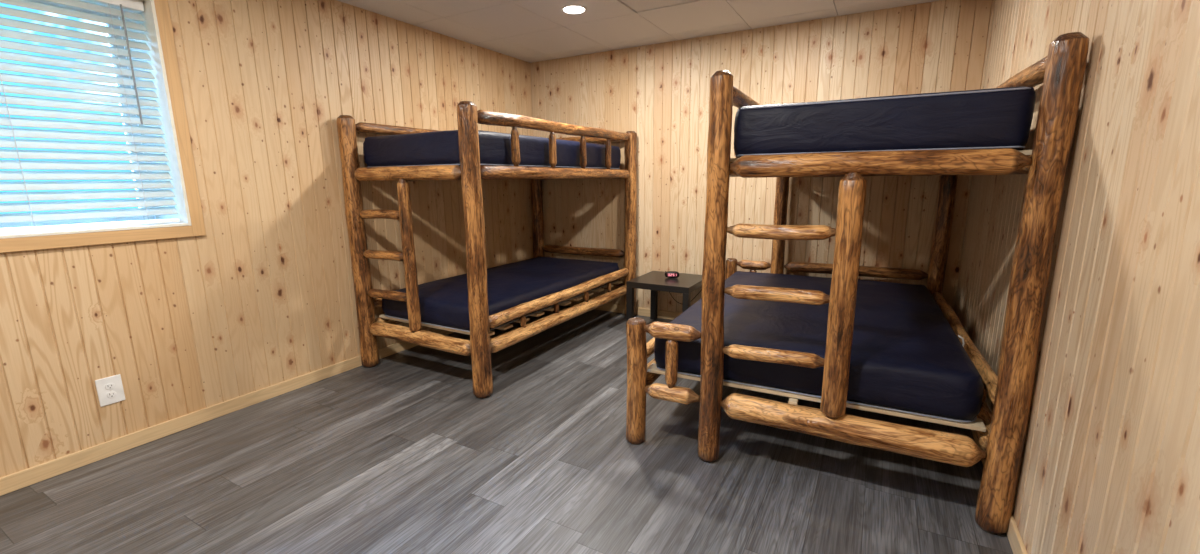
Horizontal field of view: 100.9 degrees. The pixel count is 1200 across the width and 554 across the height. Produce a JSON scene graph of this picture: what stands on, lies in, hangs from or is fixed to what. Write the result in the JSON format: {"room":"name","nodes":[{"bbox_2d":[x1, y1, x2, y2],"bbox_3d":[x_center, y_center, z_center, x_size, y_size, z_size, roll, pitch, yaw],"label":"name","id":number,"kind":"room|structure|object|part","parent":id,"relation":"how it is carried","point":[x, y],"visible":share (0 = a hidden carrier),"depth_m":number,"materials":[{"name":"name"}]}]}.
{"room":"dormitory","nodes":[
{"label":"dormitory","id":0,"kind":"room"},
{"bbox_2d":[0,0,532,477],"bbox_3d":[-1.990,-0.466,2.821,0.050,2.450,5.300,6,13,29],"label":"wall","id":1,"kind":"structure","parent":0,"point":[264,298],"depth_m":2.81,"materials":[{"name":"brown wood"}]},
{"bbox_2d":[0,0,205,252],"bbox_3d":[-2.597,-0.713,2.045,0.439,1.197,1.315,6,13,29],"label":"window","id":2,"kind":"structure","parent":1,"relation":"in","point":[156,13],"depth_m":2.45,"materials":[{"name":"brown wood"}]},
{"bbox_3d":[-2.762,-0.729,2.136,0.060,1.057,1.175,6,13,29],"label":"frame","id":3,"kind":"part","parent":2,"relation":"part of","materials":[{"name":"white plastic"}]},
{"bbox_2d":[0,0,179,232],"bbox_3d":[-2.478,-0.702,1.980,0.078,1.051,1.161,6,13,29],"label":"window blind","id":4,"kind":"object","parent":2,"relation":"attached to","point":[130,5],"visible":1,"depth_m":2.23,"materials":[{"name":"white plastic"}]},
{"bbox_3d":[-2.453,-0.704,2.044,0.052,1.005,0.002,6,13,29],"label":"ladder cord","id":5,"kind":"part","parent":4,"relation":"part of","materials":[{"name":"white fabric"}]},
{"bbox_3d":[-2.482,-0.197,2.084,0.050,0.018,1.161,6,13,29],"label":"rail","id":6,"kind":"part","parent":4,"relation":"part of","materials":[{"name":"white plastic"}]},
{"bbox_3d":[-2.492,-1.197,1.888,0.056,0.044,1.161,6,13,29],"label":"head rail","id":7,"kind":"part","parent":4,"relation":"part of","materials":[{"name":"white plastic"}]},
{"bbox_3d":[-2.264,-0.770,2.373,0.052,1.005,0.002,6,13,29],"label":"ladder cord","id":8,"kind":"part","parent":4,"relation":"part of","materials":[{"name":"white fabric"}]},
{"bbox_3d":[-2.566,-0.185,2.133,0.379,0.014,1.175,6,13,29],"label":"sill","id":9,"kind":"part","parent":2,"relation":"part of","materials":[{"name":"beige wood"}]},
{"bbox_3d":[-2.409,-0.135,2.054,0.018,0.056,1.203,6,13,29],"label":"casing","id":10,"kind":"part","parent":2,"relation":"part of","materials":[{"name":"brown wood"}]},
{"bbox_3d":[-2.106,-0.803,2.481,0.018,1.197,0.056,6,13,29],"label":"casing","id":11,"kind":"part","parent":2,"relation":"part of","materials":[{"name":"brown wood"}]},
{"bbox_2d":[95,374,124,406],"bbox_3d":[-2.318,0.537,2.347,0.009,0.132,0.090,6,13,29],"label":"wall outlet","id":12,"kind":"object","parent":1,"relation":"attached to","point":[110,390],"visible":1,"depth_m":2.34,"materials":[{"name":"white plastic"}]},
{"bbox_2d":[105,383,114,389],"bbox_3d":[-2.319,0.516,2.343,0.009,0.027,0.033,6,13,29],"label":"socket","id":13,"kind":"object","parent":12,"relation":"attached to","point":[108,386],"depth_m":2.34,"materials":[{"name":"white plastic"}]},
{"bbox_2d":[107,391,115,397],"bbox_3d":[-2.318,0.558,2.351,0.009,0.027,0.033,6,13,29],"label":"socket","id":14,"kind":"object","parent":12,"relation":"attached to","point":[110,394],"depth_m":2.35,"materials":[{"name":"white plastic"}]},
{"bbox_2d":[0,329,452,495],"bbox_3d":[-1.955,0.683,3.026,0.013,0.075,5.287,6,13,29],"label":"baseboard","id":15,"kind":"structure","parent":1,"relation":"attached to","point":[38,473],"depth_m":2.56,"materials":[{"name":"brown wood"}]},
{"bbox_2d":[0,305,1012,553],"bbox_3d":[-0.379,0.899,2.173,3.721,0.050,5.400,6,13,29],"label":"floor","id":16,"kind":"structure","parent":0,"point":[400,454],"depth_m":2.14,"materials":[{"name":"grey wood"}]},
{"bbox_2d":[337,101,636,397],"bbox_3d":[-0.672,-0.332,3.940,1.166,1.690,2.130,6,13,29],"label":"bunk bed","id":17,"kind":"object","parent":16,"relation":"on","point":[480,346],"visible":0.77,"depth_m":3.19,"materials":[{"name":"brown wood"}]},
{"bbox_3d":[-1.624,-0.204,3.335,0.117,1.690,0.120,-1,11,-1],"label":"post","id":18,"kind":"part","parent":17,"relation":"part of","materials":[{"name":"brown wood"}]},
{"bbox_3d":[-1.126,0.020,4.271,0.085,0.081,1.916,16,18,26],"label":"rail","id":19,"kind":"part","parent":17,"relation":"part of","materials":[{"name":"brown wood"}]},
{"bbox_3d":[-1.122,0.176,4.301,0.094,0.094,1.916,-19,0,31],"label":"rail","id":20,"kind":"part","parent":17,"relation":"part of","materials":[{"name":"brown wood"}]},
{"bbox_3d":[-1.136,-1.143,4.042,0.072,0.073,1.916,40,27,17],"label":"guard rail","id":21,"kind":"part","parent":17,"relation":"part of","materials":[{"name":"brown wood"}]},
{"bbox_3d":[-1.168,-0.625,2.993,0.950,0.095,0.093,6,-15,29],"label":"rail","id":22,"kind":"part","parent":17,"relation":"part of","materials":[{"name":"brown wood"}]},
{"bbox_3d":[-1.189,-0.118,3.093,0.077,0.972,0.078,-11,15,-43],"label":"ladder post","id":23,"kind":"part","parent":17,"relation":"part of","materials":[{"name":"brown wood"}]},
{"bbox_3d":[-1.160,0.390,3.190,0.950,0.102,0.104,6,-10,29],"label":"rail","id":24,"kind":"part","parent":17,"relation":"part of","materials":[{"name":"brown wood"}]},
{"bbox_3d":[-1.132,-0.844,4.100,0.090,0.089,1.916,-26,-3,31],"label":"rail","id":25,"kind":"part","parent":17,"relation":"part of","materials":[{"name":"brown wood"}]},
{"bbox_3d":[-0.710,-0.113,2.829,0.119,1.690,0.116,-7,13,-30],"label":"post","id":26,"kind":"part","parent":17,"relation":"part of","materials":[{"name":"brown wood"}]},
{"bbox_2d":[363,130,620,168],"bbox_3d":[-0.686,-0.943,3.821,0.975,0.218,1.890,6,13,29],"label":"mattress","id":27,"kind":"object","parent":17,"relation":"on","point":[438,147],"visible":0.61,"depth_m":3.10,"materials":[{"name":"blue fabric"}]},
{"bbox_2d":[382,257,618,331],"bbox_3d":[-0.671,0.063,4.019,0.957,0.183,1.895,6,13,29],"label":"mattress","id":28,"kind":"object","parent":17,"relation":"on","point":[443,302],"visible":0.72,"depth_m":3.54,"materials":[{"name":"blue fabric"}]},
{"bbox_3d":[-0.632,-0.550,5.052,0.118,1.690,0.118,5,13,28],"label":"post","id":29,"kind":"part","parent":17,"relation":"part of","materials":[{"name":"brown wood"}]},
{"bbox_3d":[-0.223,-1.056,3.535,0.079,0.082,1.916,9,15,28],"label":"guard rail","id":30,"kind":"part","parent":17,"relation":"part of","materials":[{"name":"brown wood"}]},
{"bbox_3d":[-0.221,-0.751,3.595,0.084,0.085,1.916,39,26,18],"label":"rail","id":31,"kind":"part","parent":17,"relation":"part of","materials":[{"name":"brown wood"}]},
{"bbox_3d":[-0.210,0.269,3.795,0.092,0.092,1.916,-16,1,31],"label":"rail","id":32,"kind":"part","parent":17,"relation":"part of","materials":[{"name":"brown wood"}]},
{"bbox_3d":[-0.212,0.112,3.764,0.081,0.082,1.916,18,19,26],"label":"rail","id":33,"kind":"part","parent":17,"relation":"part of","materials":[{"name":"brown wood"}]},
{"bbox_3d":[-0.177,-0.253,4.846,0.950,0.082,0.084,6,21,29],"label":"rail","id":34,"kind":"part","parent":17,"relation":"part of","materials":[{"name":"brown wood"}]},
{"bbox_3d":[-0.186,-1.284,4.645,0.950,0.063,0.063,6,-13,29],"label":"guard rail","id":35,"kind":"part","parent":17,"relation":"part of","materials":[{"name":"brown wood"}]},
{"bbox_3d":[-0.174,0.052,4.905,0.950,0.092,0.096,6,51,29],"label":"rail","id":36,"kind":"part","parent":17,"relation":"part of","materials":[{"name":"brown wood"}]},
{"bbox_3d":[0.278,-0.459,4.543,0.117,1.690,0.120,-1,11,-2],"label":"post","id":37,"kind":"part","parent":17,"relation":"part of","materials":[{"name":"brown wood"}]},
{"bbox_2d":[626,271,701,327],"bbox_3d":[0.587,0.233,4.223,0.538,0.450,0.550,6,13,29],"label":"side table","id":38,"kind":"object","parent":16,"relation":"on","point":[655,281],"visible":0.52,"depth_m":4.08,"materials":[{"name":"black laminate"}]},
{"bbox_3d":[0.252,0.279,4.131,0.050,0.400,0.050,6,13,29],"label":"leg","id":39,"kind":"part","parent":38,"relation":"part of","materials":[{"name":"black laminate"}]},
{"bbox_3d":[0.497,0.193,4.559,0.050,0.400,0.050,6,13,29],"label":"leg","id":40,"kind":"part","parent":38,"relation":"part of","materials":[{"name":"black laminate"}]},
{"bbox_2d":[665,271,701,303],"bbox_3d":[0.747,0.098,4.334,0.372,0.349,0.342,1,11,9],"label":"alarm clock","id":41,"kind":"object","parent":38,"relation":"on","point":[669,274],"visible":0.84,"depth_m":4.17,"materials":[{"name":"black plastic"}]},
{"bbox_2d":[665,271,679,277],"bbox_3d":[0.610,-0.021,4.188,0.124,0.058,0.056,1,11,9],"label":"clock","id":42,"kind":"object","parent":41,"relation":"on","point":[669,274],"depth_m":4.16,"materials":[{"name":"black plastic"}]},
{"bbox_3d":[0.678,0.322,3.896,0.050,0.400,0.050,6,13,29],"label":"leg","id":43,"kind":"part","parent":38,"relation":"part of","materials":[{"name":"black laminate"}]},
{"bbox_2d":[626,32,1089,533],"bbox_3d":[1.257,-0.135,2.847,1.521,1.690,2.109,5,12,27],"label":"bunk bed","id":44,"kind":"object","parent":16,"relation":"on","point":[1001,433],"visible":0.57,"depth_m":1.90,"materials":[{"name":"brown wood"}]},
{"bbox_3d":[0.176,0.506,2.401,0.101,0.624,0.097,-7,13,-30],"label":"short post","id":45,"kind":"part","parent":44,"relation":"part of","materials":[{"name":"brown wood"}]},
{"bbox_3d":[0.632,0.217,3.249,0.064,0.067,1.904,-2,9,28],"label":"rail","id":46,"kind":"part","parent":44,"relation":"part of","materials":[{"name":"brown wood"}]},
{"bbox_3d":[0.631,0.363,3.279,0.096,0.092,1.904,-36,-8,28],"label":"rail","id":47,"kind":"part","parent":44,"relation":"part of","materials":[{"name":"brown wood"}]},
{"bbox_3d":[0.335,0.546,2.326,0.270,0.076,0.078,4,41,27],"label":"rail","id":48,"kind":"part","parent":44,"relation":"part of","materials":[{"name":"brown wood"}]},
{"bbox_3d":[0.332,0.250,2.268,0.270,0.078,0.076,5,11,27],"label":"rail","id":49,"kind":"part","parent":44,"relation":"part of","materials":[{"name":"brown wood"}]},
{"bbox_3d":[0.493,0.012,2.134,0.107,1.690,0.101,2,11,12],"label":"post","id":50,"kind":"part","parent":44,"relation":"part of","materials":[{"name":"brown wood"}]},
{"bbox_3d":[1.087,0.155,4.144,0.098,0.624,0.098,5,13,27],"label":"short post","id":51,"kind":"part","parent":44,"relation":"part of","materials":[{"name":"brown wood"}]},
{"bbox_3d":[0.946,-0.630,2.914,0.085,0.084,1.904,-43,-11,28],"label":"rail","id":52,"kind":"part","parent":44,"relation":"part of","materials":[{"name":"brown wood"}]},
{"bbox_3d":[0.943,-0.928,2.855,0.071,0.078,1.904,24,21,21],"label":"guard rail","id":53,"kind":"part","parent":44,"relation":"part of","materials":[{"name":"brown wood"}]},
{"bbox_3d":[1.246,-0.096,4.011,0.270,0.078,0.076,5,42,27],"label":"rail","id":54,"kind":"part","parent":44,"relation":"part of","materials":[{"name":"brown wood"}]},
{"bbox_3d":[1.404,-0.339,3.878,0.101,1.690,0.105,9,15,41],"label":"post","id":55,"kind":"part","parent":44,"relation":"part of","materials":[{"name":"brown wood"}]},
{"bbox_2d":[654,271,983,421],"bbox_3d":[1.258,0.243,2.929,1.339,0.214,1.863,5,12,27],"label":"mattress","id":56,"kind":"object","parent":44,"relation":"on","point":[906,355],"visible":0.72,"depth_m":2.24,"materials":[{"name":"blue fabric"}]},
{"bbox_3d":[0.935,0.093,1.910,0.094,0.972,0.096,-1,11,-4],"label":"ladder post","id":57,"kind":"part","parent":44,"relation":"part of","materials":[{"name":"brown wood"}]},
{"bbox_3d":[0.967,0.606,2.007,0.955,0.114,0.118,5,-25,27],"label":"rail","id":58,"kind":"part","parent":44,"relation":"part of","materials":[{"name":"brown wood"}]},
{"bbox_3d":[1.877,-0.048,3.688,0.955,0.080,0.084,5,5,27],"label":"rail","id":59,"kind":"part","parent":44,"relation":"part of","materials":[{"name":"brown wood"}]},
{"bbox_3d":[1.872,-0.763,3.551,0.955,0.092,0.089,5,-1,27],"label":"rail","id":60,"kind":"part","parent":44,"relation":"part of","materials":[{"name":"brown wood"}]},
{"bbox_3d":[0.958,-0.412,1.807,0.955,0.095,0.089,5,-31,27],"label":"rail","id":61,"kind":"part","parent":44,"relation":"part of","materials":[{"name":"brown wood"}]},
{"bbox_2d":[734,86,1035,156],"bbox_3d":[1.412,-0.732,2.646,0.990,0.218,1.885,5,12,27],"label":"mattress","id":62,"kind":"object","parent":44,"relation":"on","point":[993,118],"visible":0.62,"depth_m":1.79,"materials":[{"name":"blue fabric"}]},
{"bbox_3d":[2.343,-0.255,3.405,0.104,1.690,0.103,2,11,11],"label":"post","id":63,"kind":"part","parent":44,"relation":"part of","materials":[{"name":"brown wood"}]},
{"bbox_3d":[1.890,0.292,2.605,0.068,0.067,1.904,1,11,28],"label":"rail","id":64,"kind":"part","parent":44,"relation":"part of","materials":[{"name":"brown wood"}]},
{"bbox_3d":[1.892,0.475,2.641,0.095,0.091,1.904,-34,-7,29],"label":"rail","id":65,"kind":"part","parent":44,"relation":"part of","materials":[{"name":"brown wood"}]},
{"bbox_3d":[1.882,-0.543,2.441,0.085,0.082,1.904,23,20,22],"label":"rail","id":66,"kind":"part","parent":44,"relation":"part of","materials":[{"name":"brown wood"}]},
{"bbox_3d":[1.879,-0.849,2.381,0.083,0.081,1.904,-8,7,29],"label":"guard rail","id":67,"kind":"part","parent":44,"relation":"part of","materials":[{"name":"brown wood"}]},
{"bbox_3d":[1.429,0.096,1.661,0.102,1.690,0.103,-4,12,-18],"label":"post","id":68,"kind":"part","parent":44,"relation":"part of","materials":[{"name":"brown wood"}]},
{"bbox_2d":[337,0,938,62],"bbox_3d":[-0.402,-1.505,1.701,3.721,0.050,5.400,6,13,29],"label":"ceiling","id":69,"kind":"structure","parent":0,"point":[530,31],"depth_m":3.54,"materials":[{"name":"paint"}]},
{"bbox_2d":[561,4,586,13],"bbox_3d":[-0.174,-1.791,3.326,0.172,0.018,0.172,6,13,29],"label":"recessed light","id":70,"kind":"object","parent":69,"relation":"in","point":[572,8],"visible":1,"depth_m":3.29,"materials":[{"name":"white"}]},
{"bbox_2d":[620,0,694,10],"bbox_3d":[0.363,-1.757,3.013,0.590,0.014,0.600,6,13,29],"label":"ceiling panel","id":71,"kind":"object","parent":69,"relation":"attached to","point":[637,5],"visible":1,"depth_m":3.26,"materials":[{"name":"tile"}]},
{"bbox_2d":[530,0,994,312],"bbox_3d":[0.921,-0.769,4.221,3.721,2.450,0.050,6,13,29],"label":"wall","id":72,"kind":"structure","parent":0,"point":[660,92],"depth_m":3.97,"materials":[{"name":"brown wood"}]},
{"bbox_2d":[565,300,681,319],"bbox_3d":[0.916,0.382,4.419,3.621,0.075,0.013,6,13,29],"label":"baseboard","id":73,"kind":"structure","parent":72,"relation":"attached to","point":[669,315],"depth_m":4.72,"materials":[{"name":"brown wood"}]},
{"bbox_2d":[954,0,1199,553],"bbox_3d":[1.209,-0.149,1.050,0.050,2.450,5.300,6,13,29],"label":"wall","id":74,"kind":"structure","parent":0,"point":[1110,462],"depth_m":1.22,"materials":[{"name":"brown wood"}]},
{"bbox_2d":[971,430,1026,553],"bbox_3d":[1.190,0.995,1.284,0.013,0.075,5.287,6,13,29],"label":"baseboard","id":75,"kind":"structure","parent":74,"relation":"attached to","point":[1014,537],"depth_m":1.71,"materials":[{"name":"brown wood"}]}
]}

